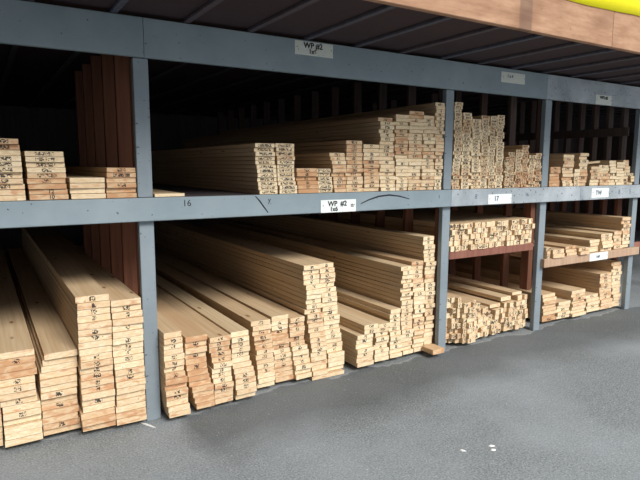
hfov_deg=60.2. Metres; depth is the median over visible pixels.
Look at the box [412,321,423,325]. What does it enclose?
board
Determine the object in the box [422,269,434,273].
board
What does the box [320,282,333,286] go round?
board
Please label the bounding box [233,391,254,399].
board
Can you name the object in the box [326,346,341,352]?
board
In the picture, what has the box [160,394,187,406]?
board
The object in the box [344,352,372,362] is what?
board
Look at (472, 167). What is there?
batten
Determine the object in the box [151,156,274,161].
board
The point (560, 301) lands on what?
plank
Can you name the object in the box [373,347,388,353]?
board
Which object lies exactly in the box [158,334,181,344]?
board
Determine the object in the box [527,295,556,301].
plank
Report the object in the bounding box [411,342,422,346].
board
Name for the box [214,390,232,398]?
board
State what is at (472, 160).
batten
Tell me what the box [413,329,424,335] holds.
board
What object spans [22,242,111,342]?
plank
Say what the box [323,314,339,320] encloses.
board
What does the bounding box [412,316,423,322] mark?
board
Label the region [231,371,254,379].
board
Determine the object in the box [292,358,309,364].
board
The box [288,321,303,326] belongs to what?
board
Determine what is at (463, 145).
batten
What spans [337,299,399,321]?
board
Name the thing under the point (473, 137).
batten
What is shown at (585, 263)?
plank
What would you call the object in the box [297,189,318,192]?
board
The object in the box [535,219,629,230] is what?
plank
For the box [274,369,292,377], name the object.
board
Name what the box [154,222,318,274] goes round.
board
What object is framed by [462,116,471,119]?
batten
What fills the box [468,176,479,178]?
batten
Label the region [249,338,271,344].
board
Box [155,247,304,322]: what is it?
board
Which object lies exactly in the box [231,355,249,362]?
board
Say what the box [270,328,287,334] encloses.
board
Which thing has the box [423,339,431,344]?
board
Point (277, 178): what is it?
board
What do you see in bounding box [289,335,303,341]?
board
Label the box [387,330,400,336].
board
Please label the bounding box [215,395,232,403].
board
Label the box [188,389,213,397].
board
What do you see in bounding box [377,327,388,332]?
board
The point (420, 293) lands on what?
board
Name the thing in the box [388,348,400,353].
board
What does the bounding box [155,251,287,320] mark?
board
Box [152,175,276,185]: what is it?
board
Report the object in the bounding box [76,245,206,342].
board
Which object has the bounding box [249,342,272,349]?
board
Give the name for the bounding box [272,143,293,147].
board
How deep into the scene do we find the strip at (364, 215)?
5.17 m
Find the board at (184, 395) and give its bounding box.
[160,390,187,401]
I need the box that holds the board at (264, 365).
[251,361,273,369]
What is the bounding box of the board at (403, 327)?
[400,324,411,329]
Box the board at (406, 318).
[400,316,411,320]
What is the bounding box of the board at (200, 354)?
[184,351,205,359]
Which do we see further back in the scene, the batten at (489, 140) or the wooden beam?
the batten at (489, 140)
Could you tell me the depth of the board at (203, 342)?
3.45 m
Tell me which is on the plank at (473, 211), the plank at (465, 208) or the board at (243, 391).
the plank at (465, 208)
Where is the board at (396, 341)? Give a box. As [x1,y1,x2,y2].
[387,339,401,344]
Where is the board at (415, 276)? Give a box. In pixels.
[412,273,421,278]
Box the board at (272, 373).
[255,371,274,378]
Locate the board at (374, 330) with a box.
[339,320,378,333]
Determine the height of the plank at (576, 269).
0.034 m
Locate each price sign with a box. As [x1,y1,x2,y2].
[295,40,332,57]
[321,199,355,212]
[488,194,511,203]
[501,71,524,84]
[589,251,607,261]
[591,188,608,197]
[595,94,611,105]
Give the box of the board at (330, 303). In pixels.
[321,301,336,306]
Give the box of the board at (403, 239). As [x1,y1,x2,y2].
[264,215,433,244]
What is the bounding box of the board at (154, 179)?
[152,178,276,189]
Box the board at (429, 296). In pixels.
[425,295,433,299]
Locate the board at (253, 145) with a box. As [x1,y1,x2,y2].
[151,143,274,153]
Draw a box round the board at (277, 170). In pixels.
[276,169,293,172]
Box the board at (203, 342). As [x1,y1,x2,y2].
[182,340,205,347]
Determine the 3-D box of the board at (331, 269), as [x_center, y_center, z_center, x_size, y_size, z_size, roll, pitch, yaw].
[-1.152,-0.042,5.970,0.125,0.034,4.602,-4,9,-31]
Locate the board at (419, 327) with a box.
[412,325,423,330]
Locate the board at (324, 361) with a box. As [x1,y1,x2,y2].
[311,358,326,365]
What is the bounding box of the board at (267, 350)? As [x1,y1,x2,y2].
[250,347,273,354]
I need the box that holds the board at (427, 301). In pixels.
[424,299,433,303]
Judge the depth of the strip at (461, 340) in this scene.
4.82 m
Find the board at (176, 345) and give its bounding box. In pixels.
[158,339,182,349]
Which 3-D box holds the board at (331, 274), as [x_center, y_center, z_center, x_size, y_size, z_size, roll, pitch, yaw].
[-1.147,-0.006,5.970,0.127,0.034,4.600,-4,9,-31]
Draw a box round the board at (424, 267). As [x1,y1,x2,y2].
[422,265,434,269]
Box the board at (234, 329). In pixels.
[156,274,247,336]
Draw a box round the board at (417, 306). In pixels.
[412,304,423,308]
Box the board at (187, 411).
[160,403,190,417]
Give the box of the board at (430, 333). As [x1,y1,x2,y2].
[423,331,432,336]
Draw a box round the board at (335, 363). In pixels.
[327,360,343,366]
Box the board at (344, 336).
[341,333,372,344]
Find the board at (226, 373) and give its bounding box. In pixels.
[208,370,230,378]
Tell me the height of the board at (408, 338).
0.033 m
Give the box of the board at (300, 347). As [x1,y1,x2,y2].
[289,343,306,351]
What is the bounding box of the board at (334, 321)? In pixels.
[323,319,339,325]
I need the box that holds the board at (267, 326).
[155,270,270,330]
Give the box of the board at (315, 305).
[154,240,321,309]
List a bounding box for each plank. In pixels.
[0,138,17,144]
[0,144,19,149]
[0,150,20,155]
[0,156,20,161]
[0,161,21,166]
[0,167,21,171]
[0,172,21,177]
[0,178,22,183]
[0,184,24,188]
[0,189,24,194]
[0,195,25,200]
[0,246,33,359]
[0,354,34,366]
[0,361,36,379]
[0,362,34,373]
[0,374,34,387]
[0,382,35,394]
[0,389,35,401]
[0,392,37,407]
[1,408,42,447]
[2,383,40,413]
[2,407,40,420]
[2,411,40,425]
[2,414,41,434]
[5,255,76,372]
[5,427,41,440]
[6,251,76,365]
[7,248,77,359]
[17,157,63,162]
[19,172,65,177]
[20,151,62,156]
[21,228,109,309]
[22,162,64,166]
[22,167,65,172]
[22,177,65,183]
[22,227,108,302]
[22,231,109,316]
[22,234,110,323]
[22,237,111,330]
[22,239,111,336]
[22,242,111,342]
[22,245,111,349]
[23,182,66,188]
[23,249,111,355]
[24,188,67,194]
[25,192,68,199]
[34,351,76,379]
[34,374,76,399]
[35,380,76,404]
[36,374,76,392]
[37,371,76,386]
[40,398,77,410]
[41,226,140,306]
[41,404,78,417]
[41,411,77,424]
[42,414,79,430]
[42,423,80,435]
[59,166,134,171]
[65,170,135,177]
[65,174,104,182]
[65,182,104,187]
[66,188,104,193]
[68,193,105,198]
[73,174,135,182]
[76,362,112,374]
[76,368,112,381]
[76,373,113,388]
[76,385,114,400]
[77,351,111,362]
[77,356,112,369]
[77,380,113,393]
[77,390,114,406]
[77,395,114,412]
[77,400,114,419]
[77,411,115,426]
[80,420,115,431]
[102,182,135,187]
[105,187,135,192]
[105,192,136,197]
[110,303,140,312]
[110,309,142,318]
[110,316,142,325]
[111,323,142,332]
[112,328,142,338]
[112,335,142,345]
[112,341,142,350]
[112,346,142,356]
[112,352,143,363]
[113,359,143,370]
[113,365,144,376]
[113,371,144,381]
[114,377,145,388]
[114,384,144,394]
[114,401,145,412]
[115,389,144,399]
[115,394,145,406]
[115,407,145,418]
[116,413,146,425]
[434,207,630,227]
[455,262,584,293]
[455,269,584,296]
[455,271,554,297]
[456,259,611,289]
[456,261,610,292]
[458,205,630,220]
[458,207,629,223]
[460,258,611,286]
[468,257,611,283]
[481,256,610,279]
[486,254,611,276]
[512,251,549,258]
[526,301,554,307]
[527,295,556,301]
[527,298,556,304]
[527,305,555,311]
[528,308,556,315]
[528,312,554,318]
[528,315,555,321]
[533,241,575,249]
[533,244,563,253]
[533,245,550,250]
[533,249,549,254]
[534,226,612,236]
[534,230,611,240]
[534,231,599,242]
[534,236,598,245]
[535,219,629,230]
[544,240,597,248]
[545,223,621,234]
[546,241,588,250]
[547,180,558,182]
[547,183,558,186]
[548,164,573,166]
[548,167,560,169]
[548,170,560,172]
[548,173,558,176]
[548,177,558,179]
[549,153,588,155]
[549,155,573,157]
[549,158,573,160]
[549,161,573,163]
[550,253,564,257]
[555,294,585,300]
[555,297,570,305]
[555,304,569,308]
[555,310,569,315]
[556,307,568,311]
[556,314,568,318]
[559,174,573,176]
[559,177,570,179]
[559,180,571,182]
[559,183,572,185]
[560,167,572,169]
[560,170,572,173]
[564,249,575,252]
[565,252,576,255]
[568,263,620,271]
[569,305,585,309]
[569,311,585,316]
[570,301,585,306]
[570,308,583,312]
[571,299,583,303]
[573,166,586,168]
[574,156,586,159]
[574,160,588,162]
[574,163,586,165]
[576,250,589,254]
[578,262,621,268]
[580,168,608,170]
[584,296,598,301]
[584,304,598,308]
[584,306,599,311]
[585,182,597,185]
[585,291,597,298]
[586,179,598,181]
[586,300,599,305]
[587,164,615,166]
[587,165,608,167]
[587,167,599,169]
[587,170,599,172]
[587,173,599,175]
[587,176,599,178]
[588,259,620,265]
[589,160,628,162]
[593,161,615,163]
[594,291,610,296]
[598,244,612,247]
[598,247,610,250]
[598,295,610,299]
[599,240,612,244]
[599,301,612,306]
[599,304,611,309]
[600,298,612,302]
[611,245,622,248]
[611,293,620,297]
[612,238,620,241]
[612,271,621,275]
[621,234,629,237]
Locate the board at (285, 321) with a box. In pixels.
[270,319,287,325]
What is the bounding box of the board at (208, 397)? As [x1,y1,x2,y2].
[188,393,214,403]
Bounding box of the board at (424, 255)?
[230,217,433,257]
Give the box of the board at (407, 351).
[401,348,412,354]
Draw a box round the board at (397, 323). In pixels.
[390,321,399,326]
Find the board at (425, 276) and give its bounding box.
[422,274,433,278]
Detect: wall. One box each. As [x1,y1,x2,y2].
[0,105,576,256]
[579,134,639,229]
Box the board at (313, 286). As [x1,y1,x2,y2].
[154,230,320,289]
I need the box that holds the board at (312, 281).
[154,227,318,284]
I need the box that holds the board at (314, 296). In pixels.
[154,235,320,299]
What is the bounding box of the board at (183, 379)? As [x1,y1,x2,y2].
[159,373,187,385]
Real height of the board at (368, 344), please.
0.034 m
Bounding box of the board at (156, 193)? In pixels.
[153,189,184,196]
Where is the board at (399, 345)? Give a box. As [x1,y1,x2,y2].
[387,343,401,349]
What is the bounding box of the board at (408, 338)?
[401,337,411,341]
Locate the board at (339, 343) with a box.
[326,341,341,347]
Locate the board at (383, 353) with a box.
[373,351,387,357]
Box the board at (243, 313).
[155,259,269,325]
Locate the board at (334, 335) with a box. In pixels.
[325,332,340,338]
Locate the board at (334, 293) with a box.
[321,291,336,297]
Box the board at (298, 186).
[297,185,317,188]
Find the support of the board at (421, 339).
on the board at (421, 343)
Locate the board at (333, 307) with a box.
[321,305,337,311]
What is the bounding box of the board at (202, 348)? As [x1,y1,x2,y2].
[183,345,206,354]
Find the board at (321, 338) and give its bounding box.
[304,335,325,342]
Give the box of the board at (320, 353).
[309,350,325,356]
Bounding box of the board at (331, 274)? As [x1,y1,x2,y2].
[318,272,334,278]
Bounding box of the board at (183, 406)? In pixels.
[160,399,189,412]
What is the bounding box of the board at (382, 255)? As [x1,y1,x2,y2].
[210,218,422,265]
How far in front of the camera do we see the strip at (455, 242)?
4.63 m
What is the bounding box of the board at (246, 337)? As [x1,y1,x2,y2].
[230,335,248,342]
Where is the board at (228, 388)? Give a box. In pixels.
[214,386,232,393]
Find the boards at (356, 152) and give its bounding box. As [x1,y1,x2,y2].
[183,102,444,192]
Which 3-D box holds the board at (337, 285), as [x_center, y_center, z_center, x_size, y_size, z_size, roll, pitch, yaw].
[-0.500,0.274,6.424,0.116,0.033,4.603,-4,9,-31]
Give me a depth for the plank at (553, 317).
5.54 m
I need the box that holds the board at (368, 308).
[337,295,399,318]
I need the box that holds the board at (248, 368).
[231,365,253,373]
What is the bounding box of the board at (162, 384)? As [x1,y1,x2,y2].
[159,378,186,389]
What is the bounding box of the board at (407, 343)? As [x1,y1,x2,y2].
[401,340,411,346]
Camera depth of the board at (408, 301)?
4.73 m
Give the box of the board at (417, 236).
[275,214,433,240]
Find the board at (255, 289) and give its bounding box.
[154,243,320,313]
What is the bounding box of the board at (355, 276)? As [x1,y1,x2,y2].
[334,269,410,291]
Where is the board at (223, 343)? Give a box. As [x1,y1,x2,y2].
[206,340,229,347]
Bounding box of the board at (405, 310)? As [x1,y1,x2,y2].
[400,308,412,312]
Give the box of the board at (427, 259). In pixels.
[227,217,434,261]
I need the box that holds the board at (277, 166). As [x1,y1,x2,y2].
[276,165,293,167]
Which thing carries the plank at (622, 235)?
on the plank
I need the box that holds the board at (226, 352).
[206,349,230,357]
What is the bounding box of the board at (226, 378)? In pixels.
[209,375,231,383]
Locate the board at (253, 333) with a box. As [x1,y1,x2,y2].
[156,273,269,335]
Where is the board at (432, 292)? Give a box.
[425,290,434,295]
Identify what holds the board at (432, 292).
on the board at (429, 296)
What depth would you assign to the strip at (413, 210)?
5.30 m
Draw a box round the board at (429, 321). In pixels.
[424,319,432,323]
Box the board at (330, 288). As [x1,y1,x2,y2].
[321,286,335,292]
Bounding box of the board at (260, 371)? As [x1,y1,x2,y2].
[254,366,274,373]
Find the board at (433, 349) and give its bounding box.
[422,344,443,354]
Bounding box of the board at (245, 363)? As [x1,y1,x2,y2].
[231,360,250,368]
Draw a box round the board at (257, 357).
[249,351,272,359]
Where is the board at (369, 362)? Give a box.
[344,357,373,367]
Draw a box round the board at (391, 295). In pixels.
[335,276,410,299]
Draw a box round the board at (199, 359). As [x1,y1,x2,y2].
[183,356,205,364]
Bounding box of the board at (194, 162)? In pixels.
[152,161,274,164]
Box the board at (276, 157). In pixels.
[261,156,294,160]
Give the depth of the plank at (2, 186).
2.90 m
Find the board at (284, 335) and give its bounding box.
[272,333,288,340]
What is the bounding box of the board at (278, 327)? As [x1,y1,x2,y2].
[270,324,287,330]
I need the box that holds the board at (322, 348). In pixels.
[307,345,327,352]
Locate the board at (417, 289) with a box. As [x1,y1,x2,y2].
[410,287,423,291]
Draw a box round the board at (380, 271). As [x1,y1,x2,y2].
[203,224,412,278]
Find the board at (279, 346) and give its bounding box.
[273,343,288,349]
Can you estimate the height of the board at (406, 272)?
0.033 m
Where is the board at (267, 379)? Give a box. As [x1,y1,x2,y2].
[256,376,274,383]
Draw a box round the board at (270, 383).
[256,381,273,387]
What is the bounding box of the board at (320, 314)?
[155,246,323,318]
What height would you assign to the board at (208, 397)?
0.034 m
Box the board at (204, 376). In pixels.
[188,373,208,381]
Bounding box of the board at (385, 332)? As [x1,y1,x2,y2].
[373,331,387,336]
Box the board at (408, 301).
[334,280,412,304]
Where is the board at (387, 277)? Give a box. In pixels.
[203,226,411,282]
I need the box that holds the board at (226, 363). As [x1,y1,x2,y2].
[206,358,232,368]
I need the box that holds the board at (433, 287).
[424,286,434,290]
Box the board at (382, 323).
[337,302,390,327]
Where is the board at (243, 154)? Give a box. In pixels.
[151,152,274,158]
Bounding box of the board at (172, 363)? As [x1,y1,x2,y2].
[159,357,184,367]
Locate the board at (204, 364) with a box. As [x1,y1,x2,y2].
[184,362,206,370]
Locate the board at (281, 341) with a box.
[272,338,288,344]
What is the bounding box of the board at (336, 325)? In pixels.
[324,323,338,329]
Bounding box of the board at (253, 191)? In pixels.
[152,180,277,193]
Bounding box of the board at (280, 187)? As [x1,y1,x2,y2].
[277,185,296,189]
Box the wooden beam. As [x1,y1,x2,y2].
[365,0,613,47]
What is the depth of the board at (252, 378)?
3.64 m
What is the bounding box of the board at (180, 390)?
[160,385,187,396]
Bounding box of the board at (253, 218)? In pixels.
[242,216,434,252]
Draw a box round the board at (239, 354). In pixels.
[231,351,248,357]
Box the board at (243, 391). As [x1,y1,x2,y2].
[233,386,256,395]
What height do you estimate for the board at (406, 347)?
0.033 m
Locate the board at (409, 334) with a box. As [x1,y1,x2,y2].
[401,333,412,337]
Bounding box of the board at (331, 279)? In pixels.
[319,277,334,282]
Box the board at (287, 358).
[274,356,291,363]
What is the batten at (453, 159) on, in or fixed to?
on the batten
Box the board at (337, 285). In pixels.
[334,283,411,308]
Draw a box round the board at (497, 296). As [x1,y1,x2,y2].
[447,280,510,300]
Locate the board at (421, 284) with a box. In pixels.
[411,282,423,287]
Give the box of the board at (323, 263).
[169,220,332,267]
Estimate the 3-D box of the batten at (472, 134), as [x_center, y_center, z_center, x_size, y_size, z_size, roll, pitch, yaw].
[0.530,-1.057,5.879,0.113,0.025,3.000,-4,9,-31]
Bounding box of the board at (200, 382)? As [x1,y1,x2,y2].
[187,377,210,386]
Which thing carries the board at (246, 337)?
on the board at (245, 343)
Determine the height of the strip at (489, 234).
0.044 m
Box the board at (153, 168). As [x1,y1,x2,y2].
[152,167,275,172]
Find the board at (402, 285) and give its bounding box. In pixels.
[333,264,412,287]
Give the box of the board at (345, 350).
[342,347,372,358]
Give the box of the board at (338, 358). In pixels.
[326,355,343,362]
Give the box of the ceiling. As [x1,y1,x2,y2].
[0,0,639,133]
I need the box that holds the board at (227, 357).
[206,354,230,362]
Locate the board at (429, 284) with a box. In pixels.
[424,282,434,286]
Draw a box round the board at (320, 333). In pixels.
[304,331,324,337]
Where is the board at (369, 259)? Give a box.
[202,219,410,270]
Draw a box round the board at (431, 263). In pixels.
[423,261,435,265]
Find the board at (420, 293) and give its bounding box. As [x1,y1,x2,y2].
[411,291,424,296]
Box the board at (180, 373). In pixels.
[159,367,184,379]
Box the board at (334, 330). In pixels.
[324,327,339,334]
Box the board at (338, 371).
[308,368,343,380]
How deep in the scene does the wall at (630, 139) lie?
14.24 m
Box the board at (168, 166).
[152,165,275,168]
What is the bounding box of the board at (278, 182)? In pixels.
[272,181,295,184]
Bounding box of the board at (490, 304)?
[447,289,499,307]
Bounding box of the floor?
[0,230,639,479]
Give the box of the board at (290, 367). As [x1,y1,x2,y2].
[275,365,292,372]
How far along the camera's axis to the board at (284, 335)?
3.90 m
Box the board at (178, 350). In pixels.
[158,345,182,355]
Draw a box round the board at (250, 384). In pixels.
[233,381,255,389]
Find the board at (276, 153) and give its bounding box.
[275,152,293,155]
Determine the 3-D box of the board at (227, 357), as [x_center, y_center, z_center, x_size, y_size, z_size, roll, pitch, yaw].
[-1.840,0.502,5.497,0.130,0.032,4.601,-4,9,-31]
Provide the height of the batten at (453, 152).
0.026 m
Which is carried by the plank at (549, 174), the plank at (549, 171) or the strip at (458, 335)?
the plank at (549, 171)
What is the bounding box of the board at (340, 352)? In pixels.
[326,350,343,357]
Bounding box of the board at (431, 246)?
[250,216,434,248]
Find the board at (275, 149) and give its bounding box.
[274,148,293,151]
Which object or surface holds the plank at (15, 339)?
on the plank at (31, 358)
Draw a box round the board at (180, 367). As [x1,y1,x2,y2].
[159,362,183,372]
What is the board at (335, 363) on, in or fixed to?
on the board at (338, 366)
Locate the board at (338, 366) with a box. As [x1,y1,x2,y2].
[326,364,342,370]
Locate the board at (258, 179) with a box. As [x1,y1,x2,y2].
[152,173,275,181]
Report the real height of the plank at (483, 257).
0.034 m
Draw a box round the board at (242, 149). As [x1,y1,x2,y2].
[151,148,273,156]
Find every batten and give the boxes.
[394,165,459,168]
[429,172,459,174]
[451,175,467,178]
[451,182,458,185]
[452,141,461,143]
[452,144,461,147]
[452,148,461,150]
[452,151,460,154]
[452,155,461,157]
[452,158,460,161]
[452,168,469,171]
[453,113,461,116]
[453,116,461,119]
[453,120,461,123]
[453,123,461,126]
[453,127,461,130]
[453,130,462,133]
[453,134,461,137]
[453,137,461,140]
[454,102,462,105]
[454,106,462,109]
[454,166,480,168]
[459,144,470,147]
[459,172,469,174]
[459,179,469,181]
[459,182,468,185]
[460,130,470,133]
[460,151,469,154]
[460,162,469,164]
[460,165,470,167]
[461,123,471,126]
[461,137,471,140]
[461,158,470,160]
[461,159,480,161]
[462,113,471,115]
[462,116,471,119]
[462,119,471,122]
[466,185,479,188]
[468,172,478,175]
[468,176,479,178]
[469,153,480,155]
[469,182,478,184]
[470,129,481,132]
[470,132,481,135]
[470,136,481,139]
[470,139,479,142]
[470,149,479,152]
[470,162,488,164]
[470,163,480,165]
[470,169,480,171]
[471,122,480,125]
[471,126,481,128]
[472,116,489,118]
[472,119,481,122]
[478,149,488,152]
[480,142,488,145]
[480,146,489,148]
[480,165,501,167]
[486,139,496,142]
[487,178,502,181]
[493,115,504,118]
[494,155,503,158]
[495,135,503,138]
[496,125,503,128]
[503,148,527,150]
[503,150,522,152]
[503,152,514,154]
[503,153,522,155]
[504,145,528,148]
[509,169,521,171]
[523,174,534,177]
[528,153,541,155]
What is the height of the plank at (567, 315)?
0.033 m
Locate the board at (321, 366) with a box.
[311,363,326,370]
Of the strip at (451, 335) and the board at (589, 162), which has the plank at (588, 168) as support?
the board at (589, 162)
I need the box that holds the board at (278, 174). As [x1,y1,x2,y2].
[277,173,293,176]
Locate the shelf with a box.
[510,247,624,258]
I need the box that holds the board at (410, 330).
[401,328,413,334]
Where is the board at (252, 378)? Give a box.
[232,376,255,384]
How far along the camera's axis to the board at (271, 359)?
3.83 m
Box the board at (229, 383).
[214,380,233,389]
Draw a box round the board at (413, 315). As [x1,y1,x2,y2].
[411,313,422,317]
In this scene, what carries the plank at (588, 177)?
on the plank at (587, 180)
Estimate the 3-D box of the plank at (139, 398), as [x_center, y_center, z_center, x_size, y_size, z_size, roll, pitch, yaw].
[-2.335,0.699,5.248,0.169,0.035,4.604,-4,9,-31]
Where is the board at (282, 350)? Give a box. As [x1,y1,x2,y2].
[272,347,289,354]
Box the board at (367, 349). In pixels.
[342,343,373,353]
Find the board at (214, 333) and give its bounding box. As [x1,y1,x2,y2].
[156,285,230,342]
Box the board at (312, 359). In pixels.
[309,355,325,361]
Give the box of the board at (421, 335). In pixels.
[412,334,422,338]
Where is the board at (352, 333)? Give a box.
[339,323,372,339]
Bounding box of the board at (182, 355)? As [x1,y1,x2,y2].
[158,350,184,361]
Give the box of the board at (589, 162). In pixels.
[587,161,599,163]
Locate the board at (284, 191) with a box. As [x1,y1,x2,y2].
[277,189,296,193]
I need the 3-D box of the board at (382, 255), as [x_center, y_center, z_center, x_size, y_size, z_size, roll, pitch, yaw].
[-0.410,-0.074,6.433,0.118,0.034,4.604,-4,9,-31]
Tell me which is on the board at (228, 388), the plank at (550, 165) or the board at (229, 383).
the board at (229, 383)
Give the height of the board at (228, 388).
0.032 m
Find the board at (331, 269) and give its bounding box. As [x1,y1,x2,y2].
[319,267,334,272]
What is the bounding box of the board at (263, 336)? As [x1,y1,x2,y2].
[248,333,271,341]
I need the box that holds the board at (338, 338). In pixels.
[326,337,340,343]
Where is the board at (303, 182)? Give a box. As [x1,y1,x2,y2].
[296,180,317,184]
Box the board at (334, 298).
[321,296,336,302]
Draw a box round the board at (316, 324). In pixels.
[304,321,323,328]
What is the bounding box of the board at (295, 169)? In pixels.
[276,168,316,171]
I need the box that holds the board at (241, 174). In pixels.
[152,170,276,176]
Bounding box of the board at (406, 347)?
[401,345,410,350]
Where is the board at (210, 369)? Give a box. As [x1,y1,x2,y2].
[207,364,230,373]
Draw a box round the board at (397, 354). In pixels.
[388,351,401,357]
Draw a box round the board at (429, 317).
[423,315,433,320]
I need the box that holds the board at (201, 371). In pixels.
[184,368,207,376]
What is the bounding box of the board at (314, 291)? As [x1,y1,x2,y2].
[154,232,321,294]
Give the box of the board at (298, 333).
[287,330,303,336]
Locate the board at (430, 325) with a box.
[423,323,433,328]
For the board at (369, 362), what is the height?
0.034 m
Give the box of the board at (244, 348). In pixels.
[229,345,249,353]
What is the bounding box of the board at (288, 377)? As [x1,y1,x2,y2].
[274,374,293,382]
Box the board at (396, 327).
[389,325,399,330]
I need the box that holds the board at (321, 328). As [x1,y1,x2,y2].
[304,326,323,332]
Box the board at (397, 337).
[389,334,402,340]
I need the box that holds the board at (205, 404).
[188,396,214,408]
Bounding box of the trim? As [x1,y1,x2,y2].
[609,11,639,53]
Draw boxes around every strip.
[305,214,453,240]
[318,213,455,234]
[338,212,453,229]
[360,211,463,228]
[361,212,458,228]
[363,211,466,228]
[368,211,468,227]
[372,210,477,227]
[373,211,472,227]
[374,210,480,226]
[385,210,489,226]
[388,211,485,226]
[389,210,492,226]
[393,209,500,225]
[393,210,494,225]
[394,209,504,225]
[398,209,507,225]
[413,209,517,224]
[413,210,508,224]
[414,208,524,223]
[417,208,526,223]
[417,209,518,223]
[418,210,514,224]
[421,208,530,223]
[426,208,532,222]
[447,287,506,307]
[447,292,475,301]
[447,294,460,302]
[447,295,454,302]
[447,317,454,323]
[447,322,454,328]
[447,332,455,338]
[448,307,455,313]
[449,246,453,251]
[449,280,520,299]
[452,240,457,245]
[453,302,461,307]
[453,313,459,317]
[453,332,460,338]
[455,322,460,328]
[458,328,466,333]
[459,317,466,322]
[459,338,465,343]
[460,239,466,244]
[460,308,467,312]
[461,298,476,306]
[461,301,467,307]
[465,228,471,233]
[466,322,471,327]
[466,333,472,338]
[468,244,473,249]
[469,233,474,238]
[480,306,486,312]
[487,232,492,236]
[488,227,493,231]
[488,308,499,314]
[503,301,512,306]
[504,241,509,245]
[505,311,511,316]
[507,307,512,311]
[511,299,519,305]
[512,230,517,234]
[523,224,528,228]
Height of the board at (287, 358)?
0.033 m
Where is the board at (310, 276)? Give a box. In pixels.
[154,225,318,279]
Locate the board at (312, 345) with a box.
[305,341,325,347]
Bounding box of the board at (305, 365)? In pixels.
[292,362,311,370]
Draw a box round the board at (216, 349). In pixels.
[207,345,228,352]
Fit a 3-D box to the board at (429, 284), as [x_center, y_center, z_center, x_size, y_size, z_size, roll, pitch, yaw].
[-0.285,0.109,6.544,0.104,0.033,4.602,-4,9,-31]
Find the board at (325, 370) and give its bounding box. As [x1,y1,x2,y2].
[311,368,327,376]
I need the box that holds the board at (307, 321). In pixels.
[304,317,322,323]
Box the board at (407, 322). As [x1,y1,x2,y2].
[400,320,411,325]
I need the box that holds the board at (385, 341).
[372,339,388,344]
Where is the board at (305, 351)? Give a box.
[290,349,308,355]
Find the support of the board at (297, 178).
on the board at (303, 182)
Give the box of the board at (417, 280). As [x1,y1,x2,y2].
[412,278,422,283]
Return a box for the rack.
[0,0,639,420]
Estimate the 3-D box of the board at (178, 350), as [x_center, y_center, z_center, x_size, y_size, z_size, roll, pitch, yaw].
[-2.091,0.412,5.276,0.118,0.034,4.602,-4,9,-31]
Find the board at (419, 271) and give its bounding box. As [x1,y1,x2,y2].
[413,269,421,273]
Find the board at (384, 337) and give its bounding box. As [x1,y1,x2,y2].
[373,335,388,341]
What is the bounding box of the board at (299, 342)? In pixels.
[289,339,304,346]
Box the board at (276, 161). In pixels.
[269,160,293,163]
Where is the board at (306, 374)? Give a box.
[293,371,311,379]
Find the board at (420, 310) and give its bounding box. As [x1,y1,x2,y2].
[412,308,424,313]
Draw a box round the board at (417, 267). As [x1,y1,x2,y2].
[411,265,422,269]
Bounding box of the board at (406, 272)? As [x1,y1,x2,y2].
[203,221,413,274]
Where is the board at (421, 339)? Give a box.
[411,337,423,343]
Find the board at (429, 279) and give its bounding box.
[423,278,433,282]
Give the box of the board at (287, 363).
[274,360,291,368]
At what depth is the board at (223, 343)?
3.52 m
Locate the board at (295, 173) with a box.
[294,172,316,175]
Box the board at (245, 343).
[229,340,248,347]
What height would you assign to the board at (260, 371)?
0.032 m
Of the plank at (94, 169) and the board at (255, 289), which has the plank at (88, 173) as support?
the plank at (94, 169)
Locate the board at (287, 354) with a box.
[273,351,290,359]
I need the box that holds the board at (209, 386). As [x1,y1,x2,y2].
[187,382,213,392]
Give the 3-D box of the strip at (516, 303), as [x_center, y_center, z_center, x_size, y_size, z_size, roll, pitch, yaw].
[1.238,0.463,6.218,0.044,0.043,2.401,-4,9,-31]
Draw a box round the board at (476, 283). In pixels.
[448,274,521,294]
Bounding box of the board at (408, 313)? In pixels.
[400,312,411,316]
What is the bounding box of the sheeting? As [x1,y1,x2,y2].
[569,0,639,15]
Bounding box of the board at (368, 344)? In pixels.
[341,337,371,348]
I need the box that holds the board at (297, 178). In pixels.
[294,176,315,180]
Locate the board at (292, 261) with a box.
[154,220,319,269]
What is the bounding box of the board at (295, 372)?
[293,368,310,374]
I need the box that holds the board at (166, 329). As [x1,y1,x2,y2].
[157,312,180,338]
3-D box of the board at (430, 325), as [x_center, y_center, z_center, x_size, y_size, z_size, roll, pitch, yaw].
[-0.282,0.463,6.596,0.092,0.033,4.603,-4,9,-31]
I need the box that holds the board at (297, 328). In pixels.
[288,325,304,331]
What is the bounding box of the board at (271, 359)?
[250,356,273,363]
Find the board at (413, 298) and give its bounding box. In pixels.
[411,295,424,300]
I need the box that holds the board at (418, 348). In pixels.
[411,345,422,351]
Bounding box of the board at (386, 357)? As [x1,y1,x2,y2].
[373,355,388,361]
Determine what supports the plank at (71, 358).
on the plank at (55, 367)
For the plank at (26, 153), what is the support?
on the plank at (23, 159)
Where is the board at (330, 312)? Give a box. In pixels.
[321,309,337,315]
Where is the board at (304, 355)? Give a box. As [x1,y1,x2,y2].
[291,353,308,359]
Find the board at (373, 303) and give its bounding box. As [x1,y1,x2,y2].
[336,287,400,313]
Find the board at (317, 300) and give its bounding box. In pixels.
[154,238,320,303]
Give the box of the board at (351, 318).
[337,307,378,329]
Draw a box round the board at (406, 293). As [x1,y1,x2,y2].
[335,273,412,296]
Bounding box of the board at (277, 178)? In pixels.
[276,177,294,180]
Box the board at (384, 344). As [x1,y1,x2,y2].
[372,343,386,349]
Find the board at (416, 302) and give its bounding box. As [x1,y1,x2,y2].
[413,299,424,304]
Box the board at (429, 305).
[424,303,434,307]
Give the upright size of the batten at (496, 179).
0.026 m
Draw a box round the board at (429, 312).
[423,311,432,315]

